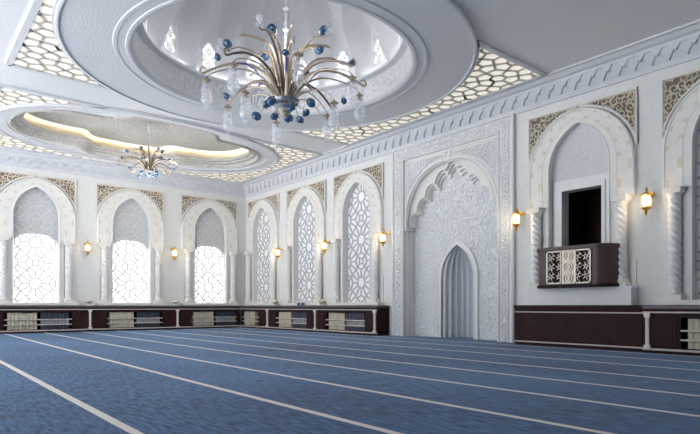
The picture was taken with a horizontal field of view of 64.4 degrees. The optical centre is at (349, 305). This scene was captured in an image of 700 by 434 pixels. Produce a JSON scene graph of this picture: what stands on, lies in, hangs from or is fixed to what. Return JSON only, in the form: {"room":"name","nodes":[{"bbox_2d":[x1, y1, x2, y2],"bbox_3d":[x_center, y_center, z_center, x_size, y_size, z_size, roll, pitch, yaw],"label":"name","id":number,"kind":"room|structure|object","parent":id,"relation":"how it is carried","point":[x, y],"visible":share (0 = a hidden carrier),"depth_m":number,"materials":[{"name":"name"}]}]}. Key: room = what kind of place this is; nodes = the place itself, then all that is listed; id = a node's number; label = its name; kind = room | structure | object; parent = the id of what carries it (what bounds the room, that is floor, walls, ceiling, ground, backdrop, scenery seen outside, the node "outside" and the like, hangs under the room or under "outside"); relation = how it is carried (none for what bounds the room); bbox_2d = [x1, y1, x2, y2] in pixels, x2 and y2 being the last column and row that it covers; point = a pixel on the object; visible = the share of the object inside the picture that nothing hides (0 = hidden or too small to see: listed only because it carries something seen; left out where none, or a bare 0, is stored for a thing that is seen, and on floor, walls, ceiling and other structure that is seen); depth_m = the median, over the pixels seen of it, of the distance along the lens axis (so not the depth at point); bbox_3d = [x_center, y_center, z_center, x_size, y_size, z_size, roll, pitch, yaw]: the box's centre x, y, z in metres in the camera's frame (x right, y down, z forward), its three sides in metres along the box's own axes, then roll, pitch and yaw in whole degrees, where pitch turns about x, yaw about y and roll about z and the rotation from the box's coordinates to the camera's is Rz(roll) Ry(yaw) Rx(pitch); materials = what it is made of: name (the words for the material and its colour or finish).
{"room":"mosque","nodes":[
{"label":"mosque","id":0,"kind":"room"},
{"bbox_2d":[0,164,245,326],"bbox_3d":[-11.245,-2.360,20.064,16.600,6.600,0.300,0,0,-39],"label":"wall","id":1,"kind":"structure","parent":0,"point":[86,269],"depth_m":22.00,"materials":[{"name":"paint"}]},
{"bbox_2d":[0,170,35,191],"bbox_3d":[-11.719,-4.084,19.432,1.322,1.209,0.069,0,0,-39],"label":"carved spandrel","id":2,"kind":"object","parent":1,"relation":"attached to","point":[6,177],"visible":1,"depth_m":19.32,"materials":[{"name":"beige stone"}]},
{"bbox_2d":[0,178,77,304],"bbox_3d":[-11.218,-2.293,19.873,2.660,4.536,0.570,0,0,-39],"label":"window","id":3,"kind":"structure","parent":1,"relation":"in","point":[36,215],"depth_m":20.01,"materials":[{"name":"white glass"}]},
{"bbox_2d":[0,236,9,302],"bbox_3d":[-11.926,-1.250,19.113,0.340,2.260,0.310,0,0,-39],"label":"spiral column","id":4,"kind":"structure","parent":3,"relation":"on","point":[3,239],"depth_m":19.03,"materials":[{"name":"beige stone"}]},
{"bbox_2d":[63,240,74,302],"bbox_3d":[-10.332,-1.250,20.417,0.340,2.260,0.310,0,0,-39],"label":"spiral column","id":5,"kind":"structure","parent":3,"relation":"on","point":[68,244],"depth_m":20.33,"materials":[{"name":"beige stone"}]},
{"bbox_2d":[36,175,76,212],"bbox_3d":[-10.686,-4.084,20.277,1.322,1.209,0.069,0,0,-39],"label":"carved spandrel","id":6,"kind":"object","parent":1,"relation":"attached to","point":[68,186],"visible":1,"depth_m":20.49,"materials":[{"name":"beige stone"}]},
{"bbox_2d":[84,240,90,255],"bbox_3d":[-9.824,-2.166,20.791,0.250,0.613,0.391,0,0,-39],"label":"wall sconce","id":7,"kind":"object","parent":1,"relation":"attached to","point":[87,245],"visible":1,"depth_m":20.68,"materials":[{"name":"gold metal"}]},
{"bbox_2d":[96,183,131,214],"bbox_3d":[-9.149,-4.084,21.534,1.322,1.209,0.069,0,0,-39],"label":"carved spandrel","id":8,"kind":"object","parent":1,"relation":"attached to","point":[103,191],"visible":1,"depth_m":21.30,"materials":[{"name":"beige stone"}]},
{"bbox_2d":[0,147,244,197],"bbox_3d":[-10.969,-5.160,19.728,16.600,0.520,0.570,0,0,-39],"label":"trim","id":9,"kind":"structure","parent":1,"relation":"attached to","point":[8,156],"depth_m":21.26,"materials":[{"name":"paint"}]},
{"bbox_2d":[95,190,166,304],"bbox_3d":[-8.648,-2.293,21.975,2.660,4.536,0.570,0,0,-39],"label":"window","id":10,"kind":"structure","parent":1,"relation":"in","point":[129,221],"depth_m":22.10,"materials":[{"name":"white glass"}]},
{"bbox_2d":[99,243,110,302],"bbox_3d":[-9.357,-1.250,21.215,0.340,2.260,0.310,0,0,-39],"label":"spiral column","id":11,"kind":"structure","parent":10,"relation":"on","point":[104,246],"depth_m":21.13,"materials":[{"name":"beige stone"}]},
{"bbox_2d":[153,247,163,302],"bbox_3d":[-7.762,-1.250,22.519,0.340,2.260,0.310,0,0,-39],"label":"spiral column","id":12,"kind":"structure","parent":10,"relation":"on","point":[158,250],"depth_m":22.43,"materials":[{"name":"beige stone"}]},
{"bbox_2d":[132,187,164,220],"bbox_3d":[-8.116,-4.084,22.379,1.322,1.209,0.069,0,0,-39],"label":"carved spandrel","id":13,"kind":"object","parent":1,"relation":"attached to","point":[157,197],"visible":1,"depth_m":22.59,"materials":[{"name":"beige stone"}]},
{"bbox_2d":[171,246,177,260],"bbox_3d":[-7.254,-2.166,22.893,0.250,0.613,0.391,0,0,-39],"label":"wall sconce","id":14,"kind":"object","parent":1,"relation":"attached to","point":[174,251],"visible":1,"depth_m":22.79,"materials":[{"name":"gold metal"}]},
{"bbox_2d":[181,194,209,222],"bbox_3d":[-6.571,-4.084,23.642,1.322,1.209,0.069,0,0,-39],"label":"carved spandrel","id":15,"kind":"object","parent":1,"relation":"attached to","point":[187,201],"visible":1,"depth_m":23.42,"materials":[{"name":"beige stone"}]},
{"bbox_2d":[180,200,240,304],"bbox_3d":[-6.071,-2.293,24.084,2.660,4.536,0.570,0,0,-39],"label":"window","id":16,"kind":"structure","parent":1,"relation":"in","point":[208,228],"depth_m":24.23,"materials":[{"name":"beige stone"}]},
{"bbox_2d":[183,249,193,302],"bbox_3d":[-6.779,-1.250,23.323,0.340,2.260,0.310,0,0,-39],"label":"spiral column","id":17,"kind":"structure","parent":16,"relation":"on","point":[188,252],"depth_m":23.24,"materials":[{"name":"beige stone"}]},
{"bbox_2d":[228,252,237,302],"bbox_3d":[-5.185,-1.250,24.628,0.340,2.260,0.310,0,0,-39],"label":"spiral column","id":18,"kind":"structure","parent":16,"relation":"on","point":[232,254],"depth_m":24.55,"materials":[{"name":"beige stone"}]},
{"bbox_2d":[210,198,237,227],"bbox_3d":[-5.538,-4.084,24.487,1.322,1.209,0.069,0,0,-39],"label":"carved spandrel","id":19,"kind":"object","parent":1,"relation":"attached to","point":[231,206],"visible":1,"depth_m":24.70,"materials":[{"name":"beige stone"}]},
{"bbox_2d":[0,327,699,433],"bbox_3d":[-1.902,1.040,9.748,18.000,0.200,28.100,0,0,-39],"label":"floor","id":20,"kind":"structure","parent":0,"point":[238,380],"depth_m":6.41,"materials":[{"name":"blue carpet"}]},
{"bbox_2d":[0,306,91,333],"bbox_3d":[-10.996,0.463,19.666,3.400,0.955,0.608,0,0,-39],"label":"bookcase","id":21,"kind":"object","parent":20,"relation":"on","point":[80,317],"visible":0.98,"depth_m":19.79,"materials":[{"name":"brown wood"}]},
{"bbox_2d":[40,313,44,318],"bbox_3d":[-10.870,0.348,19.648,0.104,0.227,0.203,0,0,-39],"label":"book","id":22,"kind":"object","parent":21,"relation":"on","point":[42,315],"visible":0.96,"depth_m":19.59,"materials":[{"name":"blue paper"}]},
{"bbox_2d":[84,299,92,305],"bbox_3d":[-9.733,-0.140,20.680,0.310,0.250,0.307,0,0,-39],"label":"footed bowl","id":23,"kind":"object","parent":21,"relation":"on","point":[88,301],"visible":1,"depth_m":20.61,"materials":[{"name":"beige ceramic"}]},
{"bbox_2d":[92,306,178,330],"bbox_3d":[-8.393,0.463,21.795,3.315,0.955,0.608,0,0,-39],"label":"bookcase","id":24,"kind":"object","parent":20,"relation":"on","point":[169,315],"visible":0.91,"depth_m":21.58,"materials":[{"name":"brown wood"}]},
{"bbox_2d":[108,312,112,317],"bbox_3d":[-9.086,0.349,21.098,0.104,0.225,0.203,0,0,-39],"label":"book","id":25,"kind":"object","parent":24,"relation":"on","point":[110,314],"visible":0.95,"depth_m":21.03,"materials":[{"name":"beige paper"}]},
{"bbox_2d":[179,306,239,328],"bbox_3d":[-6.057,0.463,23.732,2.745,0.955,0.568,0,0,-39],"label":"bookcase","id":26,"kind":"object","parent":20,"relation":"on","point":[185,312],"visible":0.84,"depth_m":23.38,"materials":[{"name":"brown wood"}]},
{"bbox_2d":[240,306,267,328],"bbox_3d":[-3.897,0.463,23.723,0.568,0.955,2.200,0,0,-39],"label":"bookcase","id":27,"kind":"object","parent":20,"relation":"on","point":[261,310],"visible":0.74,"depth_m":23.40,"materials":[{"name":"brown wood"}]},
{"bbox_2d":[266,306,314,331],"bbox_3d":[-2.160,0.463,21.569,0.608,0.955,3.315,0,0,-39],"label":"bookcase","id":28,"kind":"object","parent":20,"relation":"on","point":[272,312],"visible":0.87,"depth_m":21.46,"materials":[{"name":"brown wood"}]},
{"bbox_2d":[313,306,389,335],"bbox_3d":[-0.031,0.463,18.966,0.608,0.955,3.400,0,0,-39],"label":"bookcase","id":29,"kind":"object","parent":20,"relation":"on","point":[376,320],"visible":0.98,"depth_m":18.19,"materials":[{"name":"brown wood"}]},
{"bbox_2d":[318,299,326,305],"bbox_3d":[-0.992,-0.140,20.118,0.310,0.250,0.307,0,0,-39],"label":"footed bowl","id":30,"kind":"object","parent":29,"relation":"on","point":[322,301],"visible":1,"depth_m":20.05,"materials":[{"name":"beige ceramic"}]},
{"bbox_2d":[392,113,514,342],"bbox_3d":[3.185,-1.995,16.262,1.193,5.870,4.500,0,0,-39],"label":"mihrab","id":31,"kind":"object","parent":20,"relation":"on","point":[453,193],"visible":1,"depth_m":16.43,"materials":[{"name":"stone"}]},
{"bbox_2d":[514,305,643,351],"bbox_3d":[5.190,0.461,12.614,0.568,0.958,3.045,0,0,-39],"label":"wainscot panel","id":32,"kind":"object","parent":20,"relation":"on","point":[601,327],"visible":0.88,"depth_m":12.30,"materials":[{"name":"brown wood"}]},
{"bbox_2d":[522,286,638,304],"bbox_3d":[5.204,-0.220,12.810,0.318,0.400,2.660,0,0,-39],"label":"stone ledge","id":33,"kind":"object","parent":32,"relation":"on","point":[617,295],"visible":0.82,"depth_m":12.54,"materials":[{"name":"stone"}]},
{"bbox_2d":[526,207,544,288],"bbox_3d":[4.557,-1.400,13.611,0.310,1.960,0.340,0,0,-39],"label":"spiral column","id":34,"kind":"structure","parent":33,"relation":"on","point":[535,213],"depth_m":13.53,"materials":[{"name":"beige stone"}]},
{"bbox_2d":[537,243,619,288],"bbox_3d":[5.076,-0.883,12.601,0.545,0.923,1.980,0,0,-39],"label":"balcony","id":35,"kind":"object","parent":33,"relation":"on","point":[596,264],"visible":0.99,"depth_m":12.23,"materials":[{"name":"brown wood"}]},
{"bbox_2d":[546,248,591,283],"bbox_3d":[4.884,-0.875,12.445,0.050,0.750,1.060,0,0,-39],"label":"grille","id":36,"kind":"object","parent":35,"relation":"attached to","point":[563,265],"depth_m":12.41,"materials":[{"name":"white wood"}]},
{"bbox_2d":[610,194,631,286],"bbox_3d":[5.861,-1.400,12.016,0.310,1.960,0.340,0,0,-39],"label":"spiral column","id":37,"kind":"structure","parent":33,"relation":"on","point":[621,201],"depth_m":11.93,"materials":[{"name":"beige stone"}]},
{"bbox_2d":[642,305,699,355],"bbox_3d":[6.993,0.463,10.339,0.658,0.955,2.750,0,0,-39],"label":"bookcase","id":38,"kind":"object","parent":20,"relation":"on","point":[665,327],"visible":0.98,"depth_m":10.87,"materials":[{"name":"brown wood"}]},
{"bbox_2d":[688,319,693,329],"bbox_3d":[6.573,0.353,10.666,0.203,0.219,0.104,0,0,-39],"label":"book","id":39,"kind":"object","parent":38,"relation":"on","point":[690,321],"visible":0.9,"depth_m":10.60,"materials":[{"name":"beige paper"}]},
{"bbox_2d":[688,341,693,348],"bbox_3d":[6.575,0.751,10.668,0.203,0.134,0.104,0,0,-39],"label":"book","id":40,"kind":"object","parent":38,"relation":"on","point":[690,344],"visible":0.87,"depth_m":10.61,"materials":[{"name":"beige paper"}]},
{"bbox_2d":[688,332,695,339],"bbox_3d":[6.572,0.572,10.665,0.203,0.140,0.104,0,0,-39],"label":"book","id":41,"kind":"object","parent":38,"relation":"on","point":[690,334],"visible":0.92,"depth_m":10.59,"materials":[{"name":"beige paper"}]},
{"bbox_2d":[694,319,699,329],"bbox_3d":[6.631,0.354,10.569,0.203,0.215,0.104,0,0,-39],"label":"book","id":42,"kind":"object","parent":38,"relation":"on","point":[696,321],"visible":0.94,"depth_m":10.50,"materials":[{"name":"beige paper"}]},
{"bbox_2d":[694,332,699,339],"bbox_3d":[6.635,0.574,10.572,0.203,0.135,0.104,0,0,-39],"label":"book","id":43,"kind":"object","parent":38,"relation":"on","point":[696,335],"visible":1,"depth_m":10.51,"materials":[{"name":"beige paper"}]},
{"bbox_2d":[694,342,699,348],"bbox_3d":[6.645,0.753,10.580,0.203,0.130,0.104,0,0,-39],"label":"book","id":44,"kind":"object","parent":38,"relation":"on","point":[696,344],"visible":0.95,"depth_m":10.52,"materials":[{"name":"beige paper"}]},
{"bbox_2d":[0,0,699,173],"bbox_3d":[-2.328,-7.343,9.400,16.900,4.035,28.100,0,0,-39],"label":"ceiling","id":45,"kind":"structure","parent":0,"point":[157,98],"depth_m":13.96,"materials":[{"name":"paint"}]},
{"bbox_2d":[5,0,111,90],"bbox_3d":[-4.448,-5.385,10.295,2.380,0.049,7.400,0,0,-39],"label":"ceiling light panel","id":46,"kind":"object","parent":45,"relation":"attached to","point":[36,48],"visible":0.82,"depth_m":11.73,"materials":[{"name":"white plastic"}]},
{"bbox_2d":[0,84,118,163],"bbox_3d":[-8.683,-5.385,17.302,4.637,0.049,6.070,0,0,-39],"label":"ceiling light panel","id":47,"kind":"object","parent":45,"relation":"attached to","point":[9,95],"visible":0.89,"depth_m":14.73,"materials":[{"name":"white plastic"}]},
{"bbox_2d":[117,146,179,178],"bbox_3d":[-6.562,-5.066,18.146,1.807,1.748,1.807,0,0,-34],"label":"chandelier","id":48,"kind":"object","parent":45,"relation":"hanging from","point":[149,164],"visible":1,"depth_m":18.04,"materials":[{"name":"brown metal"}]},
{"bbox_2d":[121,137,321,183],"bbox_3d":[-4.893,-5.385,20.402,5.190,0.049,6.070,0,0,-39],"label":"ceiling light panel","id":49,"kind":"object","parent":45,"relation":"attached to","point":[288,156],"visible":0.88,"depth_m":21.21,"materials":[{"name":"white plastic"}]},
{"bbox_2d":[159,143,315,180],"bbox_3d":[-4.893,-5.402,20.402,5.060,0.014,5.940,0,0,-39],"label":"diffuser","id":50,"kind":"object","parent":49,"relation":"attached to","point":[288,156],"depth_m":21.34,"materials":[{"name":"white plastic"}]},
{"bbox_2d":[199,23,366,126],"bbox_3d":[-1.448,-6.555,12.510,3.495,5.490,3.493,0,0,-35],"label":"chandelier","id":51,"kind":"object","parent":45,"relation":"hanging from","point":[285,88],"visible":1,"depth_m":12.27,"materials":[{"name":"brown metal"}]},
{"bbox_2d":[214,53,220,60],"bbox_3d":[-2.751,-5.172,11.545,0.132,0.162,0.170,-41,-12,-20],"label":"glass ball","id":52,"kind":"object","parent":51,"relation":"on","point":[217,56],"depth_m":11.51,"materials":[{"name":"blue glass"}]},
{"bbox_2d":[222,93,228,98],"bbox_3d":[-2.937,-4.969,13.156,0.162,0.140,0.144,0,0,38],"label":"glass ball","id":53,"kind":"object","parent":51,"relation":"on","point":[225,95],"depth_m":13.11,"materials":[{"name":"blue glass"}]},
{"bbox_2d":[222,39,232,47],"bbox_3d":[-2.682,-5.749,12.185,0.220,0.178,0.231,18,-13,-25],"label":"glass ball","id":54,"kind":"object","parent":51,"relation":"on","point":[226,43],"depth_m":12.12,"materials":[{"name":"blue glass"}]},
{"bbox_2d":[252,111,260,120],"bbox_3d":[-2.117,-4.307,12.619,0.186,0.229,0.241,-44,-10,37],"label":"glass ball","id":55,"kind":"object","parent":51,"relation":"on","point":[255,115],"depth_m":12.56,"materials":[{"name":"blue glass"}]},
{"bbox_2d":[261,53,268,60],"bbox_3d":[-1.995,-5.853,13.064,0.231,0.220,0.178,36,-14,40],"label":"glass ball","id":56,"kind":"object","parent":51,"relation":"on","point":[265,57],"depth_m":12.99,"materials":[{"name":"blue glass"}]},
{"bbox_2d":[263,100,269,108],"bbox_3d":[-1.845,-4.448,12.277,0.201,0.155,0.191,-9,-38,-48],"label":"glass ball","id":57,"kind":"object","parent":51,"relation":"on","point":[265,105],"depth_m":12.22,"materials":[{"name":"blue glass"}]},
{"bbox_2d":[267,23,276,34],"bbox_3d":[-1.655,-5.847,11.758,0.231,0.219,0.178,27,20,-39],"label":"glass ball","id":58,"kind":"object","parent":51,"relation":"on","point":[272,27],"depth_m":11.70,"materials":[{"name":"blue glass"}]},
{"bbox_2d":[267,96,276,105],"bbox_3d":[-1.670,-4.381,11.865,0.205,0.199,0.231,0,0,-28],"label":"glass ball","id":59,"kind":"object","parent":51,"relation":"on","point":[271,100],"depth_m":11.80,"materials":[{"name":"blue glass"}]},
{"bbox_2d":[270,113,278,119],"bbox_3d":[-1.746,-4.380,12.860,0.191,0.155,0.201,-2,-31,-33],"label":"glass ball","id":60,"kind":"object","parent":51,"relation":"on","point":[274,116],"depth_m":12.81,"materials":[{"name":"blue glass"}]},
{"bbox_2d":[282,49,289,55],"bbox_3d":[-1.260,-4.969,10.902,0.162,0.132,0.171,14,6,-14],"label":"glass ball","id":61,"kind":"object","parent":51,"relation":"on","point":[285,52],"depth_m":10.85,"materials":[{"name":"blue glass"}]},
{"bbox_2d":[284,114,292,122],"bbox_3d":[-1.460,-4.450,13.188,0.229,0.191,0.212,0,0,-23],"label":"glass ball","id":62,"kind":"object","parent":51,"relation":"on","point":[289,118],"depth_m":13.13,"materials":[{"name":"blue glass"}]},
{"bbox_2d":[287,104,294,111],"bbox_3d":[-1.288,-4.311,12.081,0.191,0.201,0.155,26,-30,18],"label":"glass ball","id":63,"kind":"object","parent":51,"relation":"on","point":[290,107],"depth_m":12.03,"materials":[{"name":"blue glass"}]},
{"bbox_2d":[296,116,303,122],"bbox_3d":[-1.157,-4.311,12.869,0.170,0.165,0.195,0,0,12],"label":"glass ball","id":64,"kind":"object","parent":51,"relation":"on","point":[299,119],"depth_m":12.81,"materials":[{"name":"blue glass"}]},
{"bbox_2d":[302,109,309,116],"bbox_3d":[-0.997,-4.380,12.594,0.170,0.166,0.193,0,0,9],"label":"glass ball","id":65,"kind":"object","parent":51,"relation":"on","point":[306,112],"depth_m":12.54,"materials":[{"name":"blue glass"}]},
{"bbox_2d":[306,98,315,107],"bbox_3d":[-0.853,-4.447,12.177,0.186,0.229,0.241,-41,-18,9],"label":"glass ball","id":66,"kind":"object","parent":51,"relation":"on","point":[310,102],"depth_m":12.11,"materials":[{"name":"blue glass"}]},
{"bbox_2d":[315,46,323,54],"bbox_3d":[-0.695,-5.852,12.712,0.231,0.219,0.178,-35,-42,6],"label":"glass ball","id":67,"kind":"object","parent":51,"relation":"on","point":[319,49],"depth_m":12.65,"materials":[{"name":"blue glass"}]},
{"bbox_2d":[319,25,328,35],"bbox_3d":[-0.547,-5.750,11.601,0.194,0.190,0.224,0,0,40],"label":"glass ball","id":68,"kind":"object","parent":51,"relation":"on","point":[324,29],"depth_m":11.54,"materials":[{"name":"blue glass"}]},
{"bbox_2d":[341,97,346,104],"bbox_3d":[-0.148,-4.968,13.477,0.170,0.162,0.132,36,48,17],"label":"glass ball","id":69,"kind":"object","parent":51,"relation":"on","point":[343,100],"depth_m":13.43,"materials":[{"name":"blue glass"}]},
{"bbox_2d":[372,36,383,67],"bbox_3d":[0.752,-6.610,14.367,0.060,0.860,0.540,0,0,-37],"label":"window","id":70,"kind":"structure","parent":45,"relation":"attached to","point":[375,43],"depth_m":14.44,"materials":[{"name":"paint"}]},
{"bbox_2d":[285,40,546,145],"bbox_3d":[1.221,-5.385,14.933,2.730,0.049,7.400,0,0,-39],"label":"ceiling light panel","id":71,"kind":"object","parent":45,"relation":"attached to","point":[494,71],"visible":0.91,"depth_m":13.86,"materials":[{"name":"white plastic"}]},
{"bbox_2d":[246,58,699,334],"bbox_3d":[4.096,-2.360,14.655,0.300,6.600,28.100,0,0,-39],"label":"wall","id":72,"kind":"structure","parent":0,"point":[647,236],"depth_m":12.27,"materials":[{"name":"paint"}]},
{"bbox_2d":[247,198,261,224],"bbox_3d":[-4.197,-4.084,24.495,0.069,1.209,1.322,0,0,-39],"label":"carved spandrel","id":73,"kind":"object","parent":72,"relation":"attached to","point":[250,204],"visible":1,"depth_m":24.75,"materials":[{"name":"beige stone"}]},
{"bbox_2d":[242,200,279,304],"bbox_3d":[-3.756,-2.293,23.994,0.570,4.536,2.660,0,0,-39],"label":"window","id":74,"kind":"structure","parent":72,"relation":"in","point":[263,224],"depth_m":24.28,"materials":[{"name":"beige stone"}]},
{"bbox_2d":[243,252,251,302],"bbox_3d":[-4.516,-1.250,24.703,0.310,2.260,0.340,0,0,-39],"label":"spiral column","id":75,"kind":"structure","parent":74,"relation":"on","point":[248,255],"depth_m":24.61,"materials":[{"name":"beige stone"}]},
{"bbox_2d":[267,248,275,302],"bbox_3d":[-3.212,-1.250,23.108,0.310,2.260,0.340,0,0,-39],"label":"spiral column","id":76,"kind":"structure","parent":74,"relation":"on","point":[271,250],"depth_m":23.02,"materials":[{"name":"beige stone"}]},
{"bbox_2d":[262,193,278,221],"bbox_3d":[-3.352,-4.084,23.462,0.069,1.209,1.322,0,0,-39],"label":"carved spandrel","id":77,"kind":"object","parent":72,"relation":"attached to","point":[273,199],"visible":1,"depth_m":23.17,"materials":[{"name":"beige stone"}]},
{"bbox_2d":[275,245,282,258],"bbox_3d":[-2.870,-2.166,22.639,0.391,0.613,0.250,0,0,-39],"label":"wall sconce","id":78,"kind":"object","parent":72,"relation":"attached to","point":[277,250],"visible":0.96,"depth_m":22.54,"materials":[{"name":"gold metal"}]},
{"bbox_2d":[286,185,304,217],"bbox_3d":[-2.152,-4.084,21.995,0.069,1.209,1.322,0,0,-39],"label":"carved spandrel","id":79,"kind":"object","parent":72,"relation":"attached to","point":[290,193],"visible":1,"depth_m":22.27,"materials":[{"name":"beige stone"}]},
{"bbox_2d":[281,188,326,304],"bbox_3d":[-1.711,-2.293,21.494,0.570,4.536,2.660,0,0,-39],"label":"window","id":80,"kind":"structure","parent":72,"relation":"in","point":[306,215],"depth_m":21.75,"materials":[{"name":"beige stone"}]},
{"bbox_2d":[283,246,291,302],"bbox_3d":[-2.471,-1.250,22.203,0.310,2.260,0.340,0,0,-39],"label":"spiral column","id":81,"kind":"structure","parent":80,"relation":"on","point":[287,249],"depth_m":22.11,"materials":[{"name":"beige stone"}]},
{"bbox_2d":[312,241,322,302],"bbox_3d":[-1.167,-1.250,20.608,0.310,2.260,0.340,0,0,-39],"label":"spiral column","id":82,"kind":"structure","parent":80,"relation":"on","point":[318,245],"depth_m":20.52,"materials":[{"name":"beige stone"}]},
{"bbox_2d":[305,179,325,211],"bbox_3d":[-1.307,-4.084,20.962,0.069,1.209,1.322,0,0,-39],"label":"carved spandrel","id":83,"kind":"object","parent":72,"relation":"attached to","point":[319,186],"visible":1,"depth_m":20.67,"materials":[{"name":"beige stone"}]},
{"bbox_2d":[321,238,330,253],"bbox_3d":[-0.863,-2.166,20.185,0.391,0.613,0.250,0,0,-39],"label":"wall sconce","id":84,"kind":"object","parent":72,"relation":"attached to","point":[324,243],"visible":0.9,"depth_m":20.07,"materials":[{"name":"gold metal"}]},
{"bbox_2d":[333,169,356,209],"bbox_3d":[-0.177,-4.084,19.580,0.069,1.209,1.322,0,0,-39],"label":"carved spandrel","id":85,"kind":"object","parent":72,"relation":"attached to","point":[338,180],"visible":1,"depth_m":19.85,"materials":[{"name":"beige stone"}]},
{"bbox_2d":[328,173,383,304],"bbox_3d":[0.265,-2.293,19.079,0.570,4.536,2.660,0,0,-39],"label":"window","id":86,"kind":"structure","parent":72,"relation":"in","point":[358,206],"depth_m":19.30,"materials":[{"name":"beige stone"}]},
{"bbox_2d":[330,238,340,302],"bbox_3d":[-0.496,-1.250,19.788,0.310,2.260,0.340,0,0,-39],"label":"spiral column","id":87,"kind":"structure","parent":86,"relation":"on","point":[336,242],"depth_m":19.70,"materials":[{"name":"beige stone"}]},
{"bbox_2d":[368,232,380,301],"bbox_3d":[0.809,-1.250,18.193,0.310,2.260,0.340,0,0,-39],"label":"spiral column","id":88,"kind":"structure","parent":86,"relation":"on","point":[374,236],"depth_m":18.11,"materials":[{"name":"beige stone"}]},
{"bbox_2d":[357,162,383,198],"bbox_3d":[0.668,-4.084,18.547,0.069,1.209,1.322,0,0,-39],"label":"carved spandrel","id":89,"kind":"object","parent":72,"relation":"attached to","point":[376,171],"visible":1,"depth_m":18.24,"materials":[{"name":"beige stone"}]},
{"bbox_2d":[379,229,389,246],"bbox_3d":[1.113,-2.166,17.770,0.391,0.613,0.250,0,0,-39],"label":"wall sconce","id":90,"kind":"object","parent":72,"relation":"attached to","point":[383,234],"visible":1,"depth_m":17.67,"materials":[{"name":"gold metal"}]},
{"bbox_2d":[241,19,699,197],"bbox_3d":[3.760,-5.160,14.380,0.570,0.520,27.500,0,0,-39],"label":"trim","id":91,"kind":"structure","parent":72,"relation":"attached to","point":[680,44],"depth_m":13.70,"materials":[{"name":"paint"}]},
{"bbox_2d":[511,208,523,231],"bbox_3d":[4.221,-2.166,13.970,0.391,0.613,0.250,0,0,-39],"label":"wall sconce","id":92,"kind":"object","parent":72,"relation":"attached to","point":[516,215],"visible":1,"depth_m":13.87,"materials":[{"name":"gold metal"}]},
{"bbox_2d":[528,104,577,166],"bbox_3d":[4.876,-4.084,13.403,0.069,1.209,1.322,0,0,-39],"label":"carved spandrel","id":93,"kind":"object","parent":72,"relation":"attached to","point":[538,125],"visible":1,"depth_m":13.65,"materials":[{"name":"beige stone"}]},
{"bbox_2d":[528,108,636,287],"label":"arched niche","id":94,"kind":"object","parent":72,"relation":"in","point":[587,157],"depth_m":13.13,"materials":[{"name":"ivory stone"},{"name":"beige stone"}]},
{"bbox_2d":[578,87,637,142],"bbox_3d":[5.721,-4.084,12.370,0.069,1.209,1.322,0,0,-39],"label":"carved spandrel","id":95,"kind":"object","parent":72,"relation":"attached to","point":[623,104],"visible":1,"depth_m":12.08,"materials":[{"name":"beige stone"}]},
{"bbox_2d":[640,187,654,215],"bbox_3d":[6.191,-2.166,11.562,0.391,0.613,0.250,0,0,-39],"label":"wall sconce","id":96,"kind":"object","parent":72,"relation":"attached to","point":[646,197],"visible":1,"depth_m":11.47,"materials":[{"name":"gold metal"}]},
{"bbox_2d":[656,83,699,304],"bbox_3d":[7.293,-2.293,10.487,0.570,4.536,2.660,0,0,-39],"label":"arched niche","id":97,"kind":"structure","parent":72,"relation":"in","point":[681,142],"depth_m":11.11,"materials":[{"name":"beige stone"}]},
{"bbox_2d":[662,185,685,299],"bbox_3d":[6.532,-1.250,11.196,0.310,2.260,0.340,0,0,-39],"label":"spiral column","id":98,"kind":"structure","parent":97,"relation":"on","point":[674,193],"depth_m":11.12,"materials":[{"name":"beige stone"}]},
{"bbox_2d":[661,68,699,137],"bbox_3d":[6.851,-4.084,10.988,0.069,1.209,1.322,0,0,-39],"label":"carved spandrel","id":99,"kind":"object","parent":72,"relation":"attached to","point":[675,88],"visible":1,"depth_m":11.30,"materials":[{"name":"beige stone"}]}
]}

